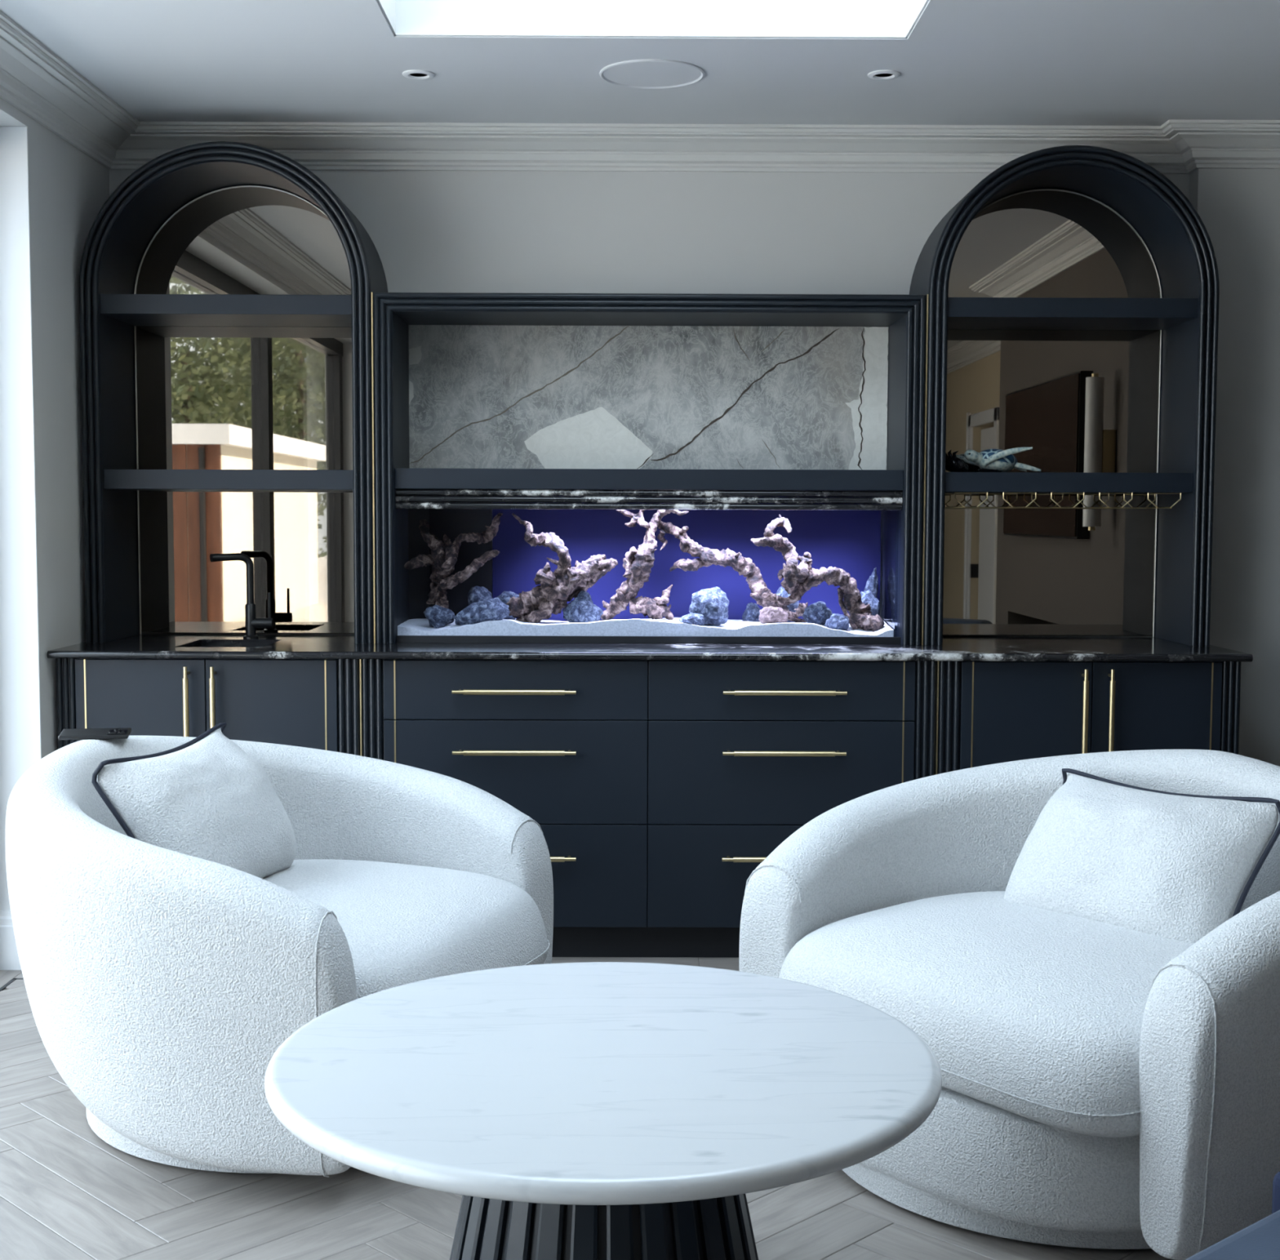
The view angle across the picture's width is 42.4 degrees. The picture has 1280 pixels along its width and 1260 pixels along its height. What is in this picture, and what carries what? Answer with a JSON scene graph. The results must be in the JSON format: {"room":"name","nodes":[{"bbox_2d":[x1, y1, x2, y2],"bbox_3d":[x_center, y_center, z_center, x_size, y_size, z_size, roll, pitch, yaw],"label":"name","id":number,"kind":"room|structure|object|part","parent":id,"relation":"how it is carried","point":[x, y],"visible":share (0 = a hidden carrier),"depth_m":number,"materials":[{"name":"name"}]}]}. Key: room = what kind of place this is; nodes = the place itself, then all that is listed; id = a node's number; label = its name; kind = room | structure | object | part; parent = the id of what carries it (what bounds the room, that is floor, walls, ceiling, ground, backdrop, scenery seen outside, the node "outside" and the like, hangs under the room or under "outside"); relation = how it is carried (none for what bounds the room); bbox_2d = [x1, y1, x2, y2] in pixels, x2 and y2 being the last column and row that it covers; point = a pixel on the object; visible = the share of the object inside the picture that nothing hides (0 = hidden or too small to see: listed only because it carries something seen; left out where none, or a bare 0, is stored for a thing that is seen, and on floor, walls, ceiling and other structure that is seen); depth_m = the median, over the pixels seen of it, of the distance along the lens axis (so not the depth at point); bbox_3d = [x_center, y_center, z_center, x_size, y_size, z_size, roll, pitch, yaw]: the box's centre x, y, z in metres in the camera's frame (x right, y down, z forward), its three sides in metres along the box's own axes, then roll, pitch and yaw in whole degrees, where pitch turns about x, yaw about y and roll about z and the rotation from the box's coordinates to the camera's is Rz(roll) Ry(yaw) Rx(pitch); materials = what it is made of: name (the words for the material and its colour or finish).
{"room":"living room","nodes":[
{"label":"living room","id":0,"kind":"room"},
{"bbox_2d":[0,97,109,758],"bbox_3d":[-1.824,-0.022,0.902,0.260,2.536,9.020,0,4,0],"label":"wall","id":1,"kind":"structure","parent":0,"point":[68,188],"depth_m":4.84,"materials":[{"name":"paint"}]},
{"bbox_2d":[0,910,21,969],"bbox_3d":[-1.791,0.893,4.755,0.191,0.170,0.021,0,4,0],"label":"baseboard reveal","id":2,"kind":"structure","parent":1,"relation":"attached to","point":[9,956],"depth_m":4.75,"materials":[{"name":"white paint"}]},
{"bbox_2d":[0,126,41,910],"bbox_3d":[-1.798,-0.213,4.687,0.169,2.386,0.005,0,4,0],"label":"curtain","id":3,"kind":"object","parent":1,"relation":"attached to","point":[20,679],"depth_m":4.67,"materials":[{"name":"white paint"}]},
{"bbox_2d":[0,10,139,168],"bbox_3d":[-1.619,-1.228,0.818,0.143,0.118,9.020,0,4,0],"label":"trim","id":4,"kind":"structure","parent":1,"relation":"attached to","point":[34,80],"depth_m":4.65,"materials":[{"name":"paint"}]},
{"bbox_2d":[0,956,1174,1259],"bbox_3d":[0.351,1.299,1.005,4.620,0.100,9.420,0,4,0],"label":"floor","id":5,"kind":"structure","parent":0,"point":[67,1193],"depth_m":3.13,"materials":[{"name":"grey wood"}]},
{"bbox_2d":[55,645,362,755],"bbox_3d":[-1.260,0.507,5.120,0.883,0.893,0.678,0,4,0],"label":"base cabinet","id":6,"kind":"object","parent":5,"relation":"on","point":[308,703],"visible":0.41,"depth_m":4.80,"materials":[{"name":"blue paint"}]},
{"bbox_3d":[-1.454,0.477,4.829,0.376,0.786,0.020,0,4,0],"label":"door","id":7,"kind":"part","parent":6,"relation":"part of","materials":[{"name":"blue paint"}]},
{"bbox_3d":[-1.313,0.283,4.785,0.016,0.356,0.041,0,4,0],"label":"handle","id":8,"kind":"part","parent":6,"relation":"part of","materials":[{"name":"gold metal"}]},
{"bbox_3d":[-1.236,0.283,4.785,0.016,0.356,0.041,0,4,0],"label":"handle","id":9,"kind":"part","parent":6,"relation":"part of","materials":[{"name":"gold metal"}]},
{"bbox_3d":[-1.073,0.478,4.830,0.380,0.786,0.020,0,4,0],"label":"door","id":10,"kind":"part","parent":6,"relation":"part of","materials":[{"name":"blue paint"}]},
{"bbox_2d":[4,735,553,1177],"bbox_3d":[-0.822,0.655,3.737,1.130,0.785,1.266,2,4,18],"label":"swivel armchair","id":11,"kind":"object","parent":5,"relation":"on","point":[163,986],"visible":0.83,"depth_m":3.22,"materials":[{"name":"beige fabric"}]},
{"bbox_2d":[57,727,131,739],"bbox_3d":[-1.278,0.242,3.872,0.156,0.019,0.076,-1,4,-10],"label":"phone","id":12,"kind":"object","parent":11,"relation":"on","point":[117,732],"visible":1,"depth_m":3.85,"materials":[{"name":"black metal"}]},
{"bbox_2d":[91,722,296,878],"bbox_3d":[-0.979,0.437,3.743,0.259,0.393,0.542,2,4,18],"label":"cushion","id":13,"kind":"object","parent":11,"relation":"on","point":[205,797],"visible":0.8,"depth_m":3.62,"materials":[{"name":"beige fabric"}]},
{"bbox_2d":[262,858,547,998],"bbox_3d":[-0.749,0.695,3.717,0.924,0.237,0.936,2,4,18],"label":"seat cushion","id":14,"kind":"object","parent":11,"relation":"on","point":[402,921],"depth_m":3.66,"materials":[{"name":"beige fabric"}]},
{"bbox_2d":[264,961,942,1259],"bbox_3d":[-0.054,0.886,2.503,1.000,0.511,1.000,0,4,0],"label":"coffee table","id":15,"kind":"object","parent":5,"relation":"on","point":[578,1110],"visible":1,"depth_m":2.33,"materials":[{"name":"white stone"}]},
{"bbox_2d":[360,658,938,956],"bbox_3d":[0.025,0.510,5.127,1.685,0.893,0.678,0,4,0],"label":"base cabinet","id":16,"kind":"object","parent":5,"relation":"on","point":[655,789],"visible":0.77,"depth_m":4.82,"materials":[{"name":"blue paint"}]},
{"bbox_3d":[-0.364,0.179,4.782,0.358,0.016,0.041,0,4,0],"label":"handle","id":17,"kind":"part","parent":16,"relation":"part of","materials":[{"name":"gold metal"}]},
{"bbox_3d":[-0.365,0.356,4.795,0.358,0.016,0.041,0,4,0],"label":"handle","id":18,"kind":"part","parent":16,"relation":"part of","materials":[{"name":"gold metal"}]},
{"bbox_3d":[-0.362,0.174,4.812,0.768,0.172,0.020,0,4,0],"label":"drawer","id":19,"kind":"part","parent":16,"relation":"part of","materials":[{"name":"blue paint"}]},
{"bbox_3d":[-0.363,0.415,4.829,0.768,0.304,0.020,0,4,0],"label":"drawer","id":20,"kind":"part","parent":16,"relation":"part of","materials":[{"name":"blue paint"}]},
{"bbox_3d":[-0.366,0.666,4.816,0.358,0.016,0.041,0,4,0],"label":"handle","id":21,"kind":"part","parent":16,"relation":"part of","materials":[{"name":"gold metal"}]},
{"bbox_3d":[-0.364,0.721,4.851,0.768,0.304,0.020,0,4,0],"label":"drawer","id":22,"kind":"part","parent":16,"relation":"part of","materials":[{"name":"blue paint"}]},
{"bbox_2d":[46,634,1253,661],"bbox_3d":[0.030,0.053,5.095,3.477,0.022,0.678,0,4,0],"label":"countertop","id":23,"kind":"structure","parent":16,"relation":"on","point":[139,646],"depth_m":4.84,"materials":[{"name":"black stone"}]},
{"bbox_2d":[78,141,387,643],"bbox_3d":[-1.253,-0.726,5.184,0.888,1.510,0.381,0,4,0],"label":"shelf unit","id":24,"kind":"object","parent":23,"relation":"on","point":[226,317],"visible":1,"depth_m":5.33,"materials":[{"name":"blue paint"}]},
{"bbox_3d":[-1.255,-0.998,5.166,0.761,0.059,0.335,0,4,0],"label":"shelf","id":25,"kind":"part","parent":24,"relation":"part of","materials":[{"name":"blue paint"}]},
{"bbox_3d":[-1.256,-0.471,5.203,0.761,0.060,0.335,0,4,0],"label":"shelf","id":26,"kind":"part","parent":24,"relation":"part of","materials":[{"name":"blue paint"}]},
{"bbox_2d":[133,185,354,634],"bbox_3d":[-1.256,-0.708,5.362,0.760,1.448,0.020,0,4,0],"label":"mirror","id":27,"kind":"object","parent":24,"relation":"attached to","point":[206,397],"depth_m":5.36,"materials":[{"name":"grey mirror"}]},
{"bbox_2d":[209,552,273,638],"bbox_3d":[-1.263,-0.108,5.237,0.197,0.272,0.064,-1,4,-21],"label":"tap","id":28,"kind":"object","parent":23,"relation":"on","point":[252,622],"visible":1,"depth_m":5.25,"materials":[{"name":"black metal"}]},
{"bbox_3d":[-1.278,-0.158,5.226,0.113,0.172,0.024,-2,5,-33],"label":"spout","id":29,"kind":"part","parent":28,"relation":"part of","materials":[{"name":"black metal"}]},
{"bbox_3d":[-1.204,-0.022,5.261,0.065,0.033,0.033,0,4,0],"label":"lever","id":30,"kind":"part","parent":28,"relation":"part of","materials":[{"name":"black metal"}]},
{"bbox_3d":[-1.181,-0.072,5.257,0.010,0.096,0.010,0,4,0],"label":"lever","id":31,"kind":"part","parent":28,"relation":"part of","materials":[{"name":"black metal"}]},
{"bbox_2d":[397,495,893,636],"bbox_3d":[0.017,-0.205,5.238,1.568,0.470,0.308,0,4,0],"label":"aquarium","id":32,"kind":"object","parent":23,"relation":"on","point":[848,540],"visible":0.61,"depth_m":5.38,"materials":[{"name":"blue glass"}]},
{"bbox_2d":[423,604,454,628],"bbox_3d":[-0.631,-0.040,5.187,0.099,0.078,0.073,0,4,0],"label":"rock","id":33,"kind":"object","parent":32,"relation":"in","point":[438,616],"visible":1,"depth_m":5.16,"materials":[{"name":"blue stone"}]},
{"bbox_3d":[-0.624,-0.221,5.379,0.284,0.438,0.018,0,4,0],"label":"filter panel","id":34,"kind":"part","parent":32,"relation":"part of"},
{"bbox_2d":[404,512,502,608],"bbox_3d":[-0.591,-0.196,5.233,0.312,0.352,0.096,0,4,0],"label":"coral","id":35,"kind":"object","parent":32,"relation":"in","point":[442,564],"visible":0.92,"depth_m":5.21},
{"bbox_2d":[454,596,510,625],"bbox_3d":[-0.494,-0.052,5.170,0.173,0.101,0.103,0,4,0],"label":"rock","id":36,"kind":"object","parent":32,"relation":"in","point":[493,609],"visible":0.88,"depth_m":5.13,"materials":[{"name":"blue stone"}]},
{"bbox_2d":[467,586,492,605],"bbox_3d":[-0.517,-0.086,5.335,0.082,0.114,0.066,0,4,0],"label":"rock","id":37,"kind":"object","parent":36,"relation":"on","point":[476,593],"visible":0.54,"depth_m":5.31,"materials":[{"name":"blue stone"}]},
{"bbox_2d":[497,591,519,619],"bbox_3d":[-0.433,-0.076,5.339,0.100,0.101,0.080,0,4,0],"label":"rock","id":38,"kind":"object","parent":32,"relation":"on","point":[505,596],"visible":0.22,"depth_m":5.32,"materials":[{"name":"blue stone"}]},
{"bbox_2d":[506,512,617,622],"bbox_3d":[-0.248,-0.190,5.199,0.360,0.354,0.127,0,4,0],"label":"coral","id":39,"kind":"object","parent":32,"relation":"in","point":[558,587],"visible":0.98,"depth_m":5.17},
{"bbox_2d":[562,590,603,622],"bbox_3d":[-0.180,-0.063,5.207,0.131,0.127,0.088,0,4,0],"label":"rock","id":40,"kind":"object","parent":32,"relation":"in","point":[582,608],"visible":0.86,"depth_m":5.17,"materials":[{"name":"blue stone"}]},
{"bbox_2d":[600,509,688,620],"bbox_3d":[0.014,-0.208,5.235,0.279,0.373,0.100,1,4,7],"label":"coral","id":41,"kind":"object","parent":32,"relation":"in","point":[637,564],"visible":0.93,"depth_m":5.22},
{"bbox_3d":[0.152,-0.219,5.388,1.266,0.438,0.008,0,4,0],"label":"panel","id":42,"kind":"part","parent":32,"relation":"part of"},
{"bbox_2d":[679,612,708,625],"bbox_3d":[0.168,-0.030,5.156,0.094,0.049,0.072,0,4,0],"label":"rock","id":43,"kind":"object","parent":32,"relation":"in","point":[697,619],"visible":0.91,"depth_m":5.13,"materials":[{"name":"blue stone"}]},
{"bbox_2d":[688,586,728,625],"bbox_3d":[0.217,-0.069,5.175,0.126,0.134,0.102,0,4,0],"label":"rock","id":44,"kind":"object","parent":32,"relation":"in","point":[713,603],"visible":0.95,"depth_m":5.15,"materials":[{"name":"blue stone"}]},
{"bbox_2d":[657,520,808,622],"bbox_3d":[0.300,-0.190,5.271,0.519,0.336,0.105,0,4,0],"label":"coral","id":45,"kind":"object","parent":32,"relation":"in","point":[763,596],"visible":0.96,"depth_m":5.25},
{"bbox_2d":[742,601,759,622],"bbox_3d":[0.364,-0.051,5.332,0.054,0.078,0.052,-3,5,-42],"label":"rock","id":46,"kind":"object","parent":32,"relation":"in","point":[752,613],"visible":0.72,"depth_m":5.32,"materials":[{"name":"blue stone"}]},
{"bbox_2d":[759,605,788,623],"bbox_3d":[0.419,-0.043,5.173,0.093,0.063,0.080,0,4,0],"label":"rock","id":47,"kind":"object","parent":32,"relation":"on","point":[771,614],"visible":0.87,"depth_m":5.15,"materials":[{"name":"stone"}]},
{"bbox_2d":[776,586,799,622],"bbox_3d":[0.472,-0.081,5.353,0.094,0.133,0.069,0,4,0],"label":"rock","id":48,"kind":"object","parent":32,"relation":"in","point":[780,591],"visible":0.23,"depth_m":5.33,"materials":[{"name":"blue stone"}]},
{"bbox_2d":[802,600,832,624],"bbox_3d":[0.563,-0.048,5.232,0.097,0.087,0.067,0,4,0],"label":"rock","id":49,"kind":"object","parent":32,"relation":"in","point":[818,612],"visible":0.77,"depth_m":5.21,"materials":[{"name":"blue stone"}]},
{"bbox_2d":[751,514,884,631],"bbox_3d":[0.561,-0.172,5.209,0.421,0.383,0.117,0,4,0],"label":"coral","id":50,"kind":"object","parent":32,"relation":"in","point":[799,579],"visible":1,"depth_m":5.19},
{"bbox_2d":[825,613,849,630],"bbox_3d":[0.619,-0.022,5.164,0.077,0.058,0.059,0,4,0],"label":"rock","id":51,"kind":"object","parent":32,"relation":"in","point":[836,621],"visible":0.96,"depth_m":5.15,"materials":[{"name":"blue stone"}]},
{"bbox_2d":[860,590,879,615],"bbox_3d":[0.729,-0.066,5.300,0.084,0.121,0.071,0,4,0],"label":"rock","id":52,"kind":"object","parent":32,"relation":"in","point":[867,597],"visible":0.43,"depth_m":5.27,"materials":[{"name":"blue stone"}]},
{"bbox_2d":[863,567,878,597],"bbox_3d":[0.746,-0.107,5.354,0.048,0.194,0.040,2,4,22],"label":"rock","id":53,"kind":"object","parent":32,"relation":"in","point":[872,584],"visible":0.51,"depth_m":5.34,"materials":[{"name":"blue stone"}]},
{"bbox_2d":[373,292,926,644],"bbox_3d":[0.028,-0.499,5.207,1.672,1.064,0.380,0,4,0],"label":"surround","id":54,"kind":"object","parent":23,"relation":"on","point":[586,401],"visible":1,"depth_m":5.35,"materials":[{"name":"blue paint"}]},
{"bbox_3d":[0.028,-0.751,5.370,1.556,0.470,0.015,0,4,0],"label":"stone panel","id":55,"kind":"part","parent":54,"relation":"part of","materials":[{"name":"grey stone"}]},
{"bbox_3d":[0.027,0.030,5.102,1.556,0.022,0.015,0,4,0],"label":"rail","id":56,"kind":"part","parent":54,"relation":"part of","materials":[{"name":"paint"}]},
{"bbox_3d":[0.028,-0.379,5.073,1.554,0.020,0.026,0,4,0],"label":"marble moulding","id":57,"kind":"part","parent":54,"relation":"part of","materials":[{"name":"black stone"}]},
{"bbox_3d":[0.028,-0.400,5.072,1.554,0.020,0.026,0,4,0],"label":"marble moulding","id":58,"kind":"part","parent":54,"relation":"part of","materials":[{"name":"black stone"}]},
{"bbox_3d":[0.028,-0.420,5.070,1.554,0.020,0.026,0,4,0],"label":"marble moulding","id":59,"kind":"part","parent":54,"relation":"part of","materials":[{"name":"black stone"}]},
{"bbox_2d":[395,467,903,490],"bbox_3d":[0.028,-0.472,5.213,1.556,0.062,0.330,0,4,0],"label":"shelf","id":60,"kind":"object","parent":54,"relation":"attached to","point":[406,478],"depth_m":5.05,"materials":[{"name":"blue paint"}]},
{"bbox_2d":[909,145,1219,645],"bbox_3d":[1.310,-0.718,5.197,0.888,1.510,0.381,0,4,0],"label":"shelf unit","id":61,"kind":"object","parent":23,"relation":"on","point":[1072,317],"visible":0.99,"depth_m":5.34,"materials":[{"name":"blue paint"}]},
{"bbox_2d":[945,449,968,471],"bbox_3d":[0.984,-0.528,5.160,0.087,0.078,0.073,0,4,0],"label":"shell ornament","id":62,"kind":"object","parent":61,"relation":"on","point":[953,463],"visible":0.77,"depth_m":5.14,"materials":[{"name":"black"}]},
{"bbox_2d":[955,446,1040,471],"bbox_3d":[1.121,-0.532,5.181,0.271,0.080,0.147,1,4,12],"label":"turtle figurine","id":63,"kind":"object","parent":61,"relation":"on","point":[993,460],"visible":0.89,"depth_m":5.14,"materials":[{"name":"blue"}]},
{"bbox_2d":[942,188,1162,636],"bbox_3d":[1.311,-0.700,5.375,0.760,1.448,0.020,0,4,0],"label":"mirror","id":64,"kind":"object","parent":61,"relation":"attached to","point":[1084,400],"depth_m":5.37,"materials":[{"name":"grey mirror"}]},
{"bbox_2d":[944,492,1181,508],"bbox_3d":[1.308,-0.408,5.215,0.722,0.048,0.254,0,4,0],"label":"glass rack","id":65,"kind":"object","parent":61,"relation":"hanging from","point":[1010,506],"visible":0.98,"depth_m":5.09,"materials":[{"name":"gold metal"}]},
{"bbox_3d":[1.597,-0.387,5.218,0.004,0.004,0.250,0,4,0],"label":"rail","id":66,"kind":"part","parent":65,"relation":"part of","materials":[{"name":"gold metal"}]},
{"bbox_3d":[1.312,-0.463,5.216,0.761,0.060,0.335,0,4,0],"label":"shelf","id":67,"kind":"part","parent":61,"relation":"part of","materials":[{"name":"blue paint"}]},
{"bbox_3d":[1.313,-0.991,5.179,0.761,0.059,0.335,0,4,0],"label":"shelf","id":68,"kind":"part","parent":61,"relation":"part of","materials":[{"name":"blue paint"}]},
{"bbox_3d":[0.412,0.723,4.855,0.776,0.304,0.020,0,4,0],"label":"drawer","id":69,"kind":"part","parent":16,"relation":"part of","materials":[{"name":"blue paint"}]},
{"bbox_3d":[0.418,0.668,4.820,0.358,0.016,0.041,0,4,0],"label":"handle","id":70,"kind":"part","parent":16,"relation":"part of","materials":[{"name":"gold metal"}]},
{"bbox_3d":[0.413,0.417,4.833,0.776,0.304,0.020,0,4,0],"label":"drawer","id":71,"kind":"part","parent":16,"relation":"part of","materials":[{"name":"blue paint"}]},
{"bbox_3d":[0.413,0.176,4.816,0.776,0.172,0.020,0,4,0],"label":"drawer","id":72,"kind":"part","parent":16,"relation":"part of","materials":[{"name":"blue paint"}]},
{"bbox_3d":[0.419,0.358,4.798,0.358,0.016,0.041,0,4,0],"label":"handle","id":73,"kind":"part","parent":16,"relation":"part of","materials":[{"name":"gold metal"}]},
{"bbox_3d":[0.420,0.181,4.786,0.358,0.016,0.041,0,4,0],"label":"handle","id":74,"kind":"part","parent":16,"relation":"part of","materials":[{"name":"gold metal"}]},
{"bbox_2d":[738,748,1279,1259],"bbox_3d":[0.918,0.682,3.433,1.130,0.785,1.266,-3,5,-39],"label":"swivel armchair","id":75,"kind":"object","parent":5,"relation":"on","point":[1104,1085],"visible":0.76,"depth_m":3.01,"materials":[{"name":"beige fabric"}]},
{"bbox_2d":[778,890,1194,1137],"bbox_3d":[0.858,0.724,3.389,0.924,0.237,0.936,-3,5,-39],"label":"seat cushion","id":76,"kind":"object","parent":75,"relation":"on","point":[1035,1021],"depth_m":3.07,"materials":[{"name":"beige fabric"}]},
{"bbox_3d":[0.856,0.927,3.402,0.956,0.185,0.932,-3,5,-39],"label":"seat","id":77,"kind":"part","parent":75,"relation":"part of","materials":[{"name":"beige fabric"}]},
{"bbox_2d":[1004,768,1279,942],"bbox_3d":[1.042,0.512,3.522,0.286,0.351,0.554,-3,5,-39],"label":"cushion","id":78,"kind":"object","parent":75,"relation":"on","point":[1178,866],"visible":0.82,"depth_m":3.41,"materials":[{"name":"beige fabric"}]},
{"bbox_2d":[935,660,1240,773],"bbox_3d":[1.311,0.514,5.133,0.883,0.893,0.678,0,4,0],"label":"base cabinet","id":79,"kind":"object","parent":5,"relation":"on","point":[989,712],"visible":0.38,"depth_m":4.82,"materials":[{"name":"blue paint"}]},
{"bbox_3d":[1.126,0.485,4.841,0.380,0.786,0.020,0,4,0],"label":"door","id":80,"kind":"part","parent":79,"relation":"part of","materials":[{"name":"blue paint"}]},
{"bbox_3d":[1.290,0.291,4.798,0.016,0.356,0.041,0,4,0],"label":"handle","id":81,"kind":"part","parent":79,"relation":"part of","materials":[{"name":"gold metal"}]},
{"bbox_3d":[1.367,0.291,4.798,0.016,0.356,0.041,0,4,0],"label":"handle","id":82,"kind":"part","parent":79,"relation":"part of","materials":[{"name":"gold metal"}]},
{"bbox_3d":[1.507,0.486,4.843,0.376,0.786,0.020,0,4,0],"label":"door","id":83,"kind":"part","parent":79,"relation":"part of","materials":[{"name":"blue paint"}]},
{"bbox_2d":[1184,1170,1279,1259],"bbox_3d":[1.150,0.821,1.847,1.250,0.740,1.170,-3,5,-40],"label":"sofa","id":84,"kind":"object","parent":5,"relation":"on","point":[1260,1240],"visible":1,"depth_m":2.06,"materials":[{"name":"blue fabric"}]},
{"bbox_3d":[1.135,0.934,1.872,1.250,0.312,0.875,-3,5,-40],"label":"seat","id":85,"kind":"part","parent":84,"relation":"part of","materials":[{"name":"blue fabric"}]},
{"bbox_3d":[1.123,0.914,2.521,0.430,0.260,0.120,-3,5,-40],"label":"arm","id":86,"kind":"part","parent":84,"relation":"part of","materials":[{"name":"blue fabric"}]},
{"bbox_2d":[0,0,1279,125],"bbox_3d":[0.360,-1.430,0.813,4.620,0.300,9.420,0,4,0],"label":"ceiling","id":87,"kind":"structure","parent":0,"point":[962,62],"depth_m":4.51,"materials":[{"name":"paint"}]},
{"bbox_2d":[402,69,435,79],"bbox_3d":[-0.617,-1.546,4.600,0.090,0.006,0.090,0,4,0],"label":"recessed light","id":88,"kind":"object","parent":87,"relation":"in","point":[416,74],"visible":1,"depth_m":4.59,"materials":[{"name":"white paint"}]},
{"bbox_2d":[600,58,704,88],"bbox_3d":[0.034,-1.543,4.587,0.292,0.006,0.292,0,4,0],"label":"ceiling speaker","id":89,"kind":"object","parent":87,"relation":"attached to","point":[648,73],"visible":1,"depth_m":4.58,"materials":[{"name":"paint"}]},
{"bbox_2d":[376,0,929,38],"bbox_3d":[0.033,-1.645,3.316,1.322,0.368,1.845,0,4,0],"label":"window","id":90,"kind":"structure","parent":87,"relation":"attached to","point":[876,19],"depth_m":4.24,"materials":[{"name":"glass"}]},
{"bbox_2d":[867,70,900,79],"bbox_3d":[0.678,-1.541,4.587,0.090,0.006,0.090,0,4,0],"label":"recessed light","id":91,"kind":"object","parent":87,"relation":"in","point":[878,74],"visible":1,"depth_m":4.58,"materials":[{"name":"white paint"}]},
{"bbox_2d":[109,168,1279,766],"bbox_3d":[0.334,-0.336,5.469,4.620,2.536,0.285,0,4,0],"label":"wall","id":92,"kind":"structure","parent":0,"point":[430,231],"depth_m":5.34,"materials":[{"name":"paint"}]},
{"bbox_2d":[111,121,1188,173],"bbox_3d":[0.034,-1.534,5.254,3.490,0.118,0.143,0,4,0],"label":"trim","id":93,"kind":"structure","parent":92,"relation":"attached to","point":[350,146],"depth_m":5.26,"materials":[{"name":"paint"}]},
{"bbox_2d":[1160,120,1198,173],"bbox_3d":[1.707,-1.526,5.220,0.060,0.118,0.262,4,6,45],"label":"trim","id":94,"kind":"structure","parent":92,"relation":"attached to","point":[1169,132],"depth_m":5.22,"materials":[{"name":"paint"}]},
{"bbox_2d":[1168,120,1279,168],"bbox_3d":[2.042,-1.522,5.179,0.813,0.118,0.143,0,4,0],"label":"trim","id":95,"kind":"structure","parent":92,"relation":"attached to","point":[1213,144],"depth_m":5.18,"materials":[{"name":"paint"}]}
]}

